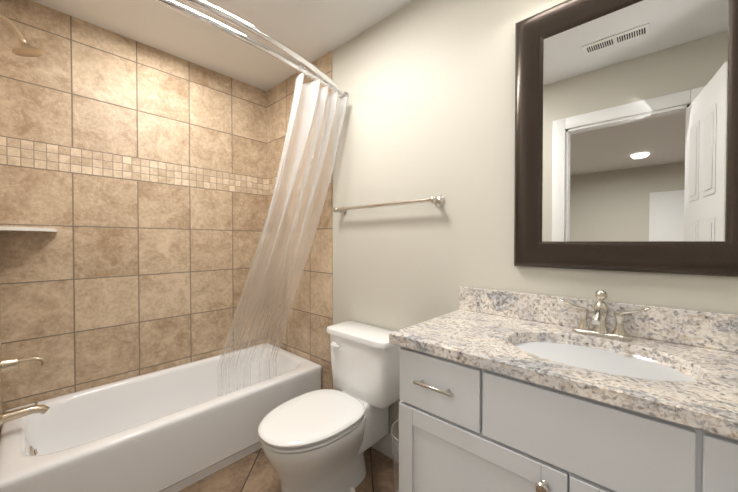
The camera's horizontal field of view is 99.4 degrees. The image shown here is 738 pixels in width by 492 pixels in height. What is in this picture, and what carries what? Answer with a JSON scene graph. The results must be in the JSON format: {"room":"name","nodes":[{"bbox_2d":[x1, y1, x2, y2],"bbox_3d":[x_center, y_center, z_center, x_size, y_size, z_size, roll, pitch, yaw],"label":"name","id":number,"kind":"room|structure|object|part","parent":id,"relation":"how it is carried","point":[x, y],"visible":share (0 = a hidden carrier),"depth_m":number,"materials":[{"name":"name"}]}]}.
{"room":"bathroom","nodes":[
{"label":"bathroom","id":0,"kind":"room"},
{"bbox_2d":[31,0,412,90],"bbox_3d":[-1.401,-1.341,-0.783,4.250,0.060,6.100,1,1,43],"label":"ceiling","id":1,"kind":"structure","parent":0,"point":[311,31],"depth_m":1.92,"materials":[{"name":"white paint"}]},
{"bbox_2d":[178,447,398,491],"bbox_3d":[-1.401,1.278,-0.748,4.050,0.001,5.900,1,1,43],"label":"floor","id":2,"kind":"structure","parent":0,"point":[254,471],"depth_m":1.69,"materials":[{"name":"brown tile"}]},
{"bbox_2d":[0,343,321,491],"bbox_3d":[-1.131,1.051,1.955,0.770,0.385,1.525,1,1,43],"label":"bathtub","id":3,"kind":"object","parent":2,"relation":"on","point":[176,428],"visible":0.77,"depth_m":1.73,"materials":[{"name":"white ceramic"}]},
{"bbox_2d":[258,321,399,491],"bbox_3d":[-0.202,0.869,1.627,0.480,0.758,0.754,1,1,43],"label":"toilet","id":4,"kind":"object","parent":2,"relation":"on","point":[321,440],"visible":0.96,"depth_m":1.59,"materials":[{"name":"white ceramic"}]},
{"bbox_3d":[-0.279,0.859,1.542,0.398,0.016,0.514,1,1,43],"label":"seat","id":5,"kind":"part","parent":4,"relation":"part of","materials":[{"name":"white plastic"}]},
{"bbox_3d":[-0.196,0.580,1.826,0.076,0.032,0.027,1,1,43],"label":"handle","id":6,"kind":"part","parent":4,"relation":"part of","materials":[{"name":"white ceramic"}]},
{"bbox_3d":[-0.024,0.508,1.816,0.480,0.042,0.228,1,1,43],"label":"lid","id":7,"kind":"part","parent":4,"relation":"part of","materials":[{"name":"white ceramic"}]},
{"bbox_3d":[-0.021,0.689,1.822,0.452,0.319,0.204,1,1,43],"label":"tank","id":8,"kind":"part","parent":4,"relation":"part of","materials":[{"name":"white ceramic"}]},
{"bbox_2d":[390,419,398,491],"bbox_3d":[0.229,1.073,1.534,0.247,0.347,0.247,1,1,43],"label":"basket","id":9,"kind":"object","parent":2,"relation":"on","point":[395,448],"visible":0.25,"depth_m":1.52,"materials":[{"name":"silver metal"}]},
{"bbox_2d":[389,286,737,491],"bbox_3d":[0.666,0.706,0.955,1.115,1.100,0.578,1,1,43],"label":"bathroom vanity","id":10,"kind":"object","parent":2,"relation":"on","point":[505,391],"visible":1,"depth_m":0.90,"materials":[{"name":"white"}]},
{"bbox_2d":[558,290,649,340],"bbox_3d":[0.781,0.234,1.063,0.257,0.159,0.158,1,1,43],"label":"faucet","id":11,"kind":"object","parent":10,"relation":"on","point":[600,332],"depth_m":1.09,"materials":[{"name":"silver metal"}]},
{"bbox_2d":[332,0,737,438],"bbox_3d":[0.627,-0.045,1.446,4.250,2.590,0.100,1,1,43],"label":"wall","id":12,"kind":"structure","parent":0,"point":[428,86],"depth_m":1.63,"materials":[{"name":"beige paint"}]},
{"bbox_2d":[267,162,331,195],"bbox_3d":[-0.577,-0.513,2.470,0.866,0.146,0.008,1,1,43],"label":"tile band","id":13,"kind":"object","parent":12,"relation":"attached to","point":[271,182],"visible":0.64,"depth_m":2.44,"materials":[{"name":"tile"}]},
{"bbox_2d":[267,51,331,178],"bbox_3d":[-0.577,-0.970,2.464,0.866,0.768,0.008,1,1,43],"label":"wall tiles","id":14,"kind":"structure","parent":12,"relation":"attached to","point":[279,99],"depth_m":2.56,"materials":[{"name":"beige tile"}]},
{"bbox_2d":[267,183,332,388],"bbox_3d":[-0.577,0.398,2.482,0.866,1.676,0.008,1,1,43],"label":"wall tile","id":15,"kind":"structure","parent":12,"relation":"attached to","point":[308,321],"depth_m":2.38,"materials":[{"name":"beige tile"}]},
{"bbox_2d":[371,433,398,462],"bbox_3d":[0.512,1.182,1.488,2.091,0.135,0.015,1,1,43],"label":"baseboard","id":16,"kind":"structure","parent":12,"relation":"attached to","point":[383,445],"depth_m":1.85,"materials":[{"name":"white"}]},
{"bbox_2d":[333,195,444,214],"bbox_3d":[0.068,-0.235,1.829,0.787,0.062,0.084,1,1,43],"label":"towel rail","id":17,"kind":"object","parent":12,"relation":"attached to","point":[438,200],"visible":1,"depth_m":1.70,"materials":[{"name":"silver metal"}]},
{"bbox_2d":[514,0,737,276],"bbox_3d":[0.887,-0.428,1.103,0.710,1.035,0.042,1,1,43],"label":"mirror","id":18,"kind":"object","parent":12,"relation":"attached to","point":[626,135],"visible":0.96,"depth_m":1.10,"materials":[{"name":"brown wood"}]},
{"bbox_3d":[-1.492,-0.055,2.205,0.100,2.590,1.645,1,1,43],"label":"wall","id":19,"kind":"structure","parent":0,"visible":0},
{"bbox_2d":[0,226,57,231],"bbox_3d":[-1.779,-0.087,1.645,0.215,0.018,0.215,1,1,43],"label":"corner shelf","id":20,"kind":"object","parent":19,"relation":"attached to","point":[24,229],"visible":0.98,"depth_m":1.59,"materials":[{"name":"white stone"}]},
{"bbox_2d":[0,136,266,195],"bbox_3d":[-1.419,-0.509,2.199,0.008,0.146,1.529,1,1,43],"label":"band","id":21,"kind":"object","parent":19,"relation":"attached to","point":[23,153],"visible":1,"depth_m":1.99,"materials":[{"name":"tile"}]},
{"bbox_2d":[0,0,266,178],"bbox_3d":[-1.419,-0.966,2.193,0.008,0.768,1.529,1,1,43],"label":"wall tile","id":22,"kind":"structure","parent":19,"relation":"attached to","point":[80,84],"depth_m":2.00,"materials":[{"name":"beige tile"}]},
{"bbox_2d":[0,164,267,412],"bbox_3d":[-1.419,0.402,2.211,0.008,1.676,1.529,1,1,43],"label":"wall tile","id":23,"kind":"structure","parent":19,"relation":"attached to","point":[112,279],"depth_m":2.00,"materials":[{"name":"beige tile"}]},
{"bbox_3d":[-0.846,-0.034,0.564,3.070,2.590,0.100,1,1,43],"label":"wall","id":24,"kind":"structure","parent":0,"visible":0},
{"bbox_2d":[0,280,2,431],"bbox_3d":[-1.615,0.413,1.349,0.866,1.676,0.008,1,1,43],"label":"wall tile","id":25,"kind":"structure","parent":24,"relation":"attached to","point":[1,410],"depth_m":1.60,"materials":[{"name":"beige tile"}]},
{"bbox_2d":[0,349,45,382],"bbox_3d":[-1.607,0.535,1.452,0.164,0.164,0.152,1,1,43],"label":"tub valve","id":26,"kind":"object","parent":25,"relation":"attached to","point":[6,364],"visible":1,"depth_m":1.42,"materials":[{"name":"silver metal"}]},
{"bbox_2d":[0,401,49,425],"bbox_3d":[-1.603,0.771,1.459,0.064,0.071,0.162,1,1,43],"label":"tub spout","id":27,"kind":"object","parent":25,"relation":"attached to","point":[8,416],"visible":1,"depth_m":1.44,"materials":[{"name":"silver metal"}]},
{"bbox_2d":[154,0,348,98],"bbox_3d":[-0.632,-0.989,1.472,0.223,0.064,1.549,1,1,43],"label":"rail","id":28,"kind":"object","parent":24,"relation":"attached to","point":[220,26],"visible":0.92,"depth_m":1.46,"materials":[{"name":"silver metal"}]},
{"bbox_2d":[296,63,340,96],"bbox_3d":[-0.292,-0.992,1.887,0.045,0.053,0.357,1,1,34],"label":"curtain hooks","id":29,"kind":"object","parent":28,"relation":"hanging from","point":[313,76],"visible":0.5,"depth_m":1.81,"materials":[{"name":"silver metal"}]},
{"bbox_2d":[217,72,347,396],"bbox_3d":[-0.565,0.035,2.035,0.748,1.975,0.545,1,1,43],"label":"shower curtain","id":30,"kind":"object","parent":29,"relation":"hanging from","point":[313,94],"visible":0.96,"depth_m":1.97,"materials":[{"name":"white plastic"}]},
{"bbox_3d":[-1.616,-0.955,1.331,0.866,0.768,0.008,1,1,43],"label":"wall tile","id":31,"kind":"structure","parent":24,"relation":"attached to","visible":0},
{"bbox_2d":[0,13,43,56],"bbox_3d":[-1.604,-0.971,1.434,0.108,0.180,0.159,1,1,43],"label":"shower head","id":32,"kind":"object","parent":31,"relation":"attached to","point":[24,49],"visible":1,"depth_m":1.43}
]}

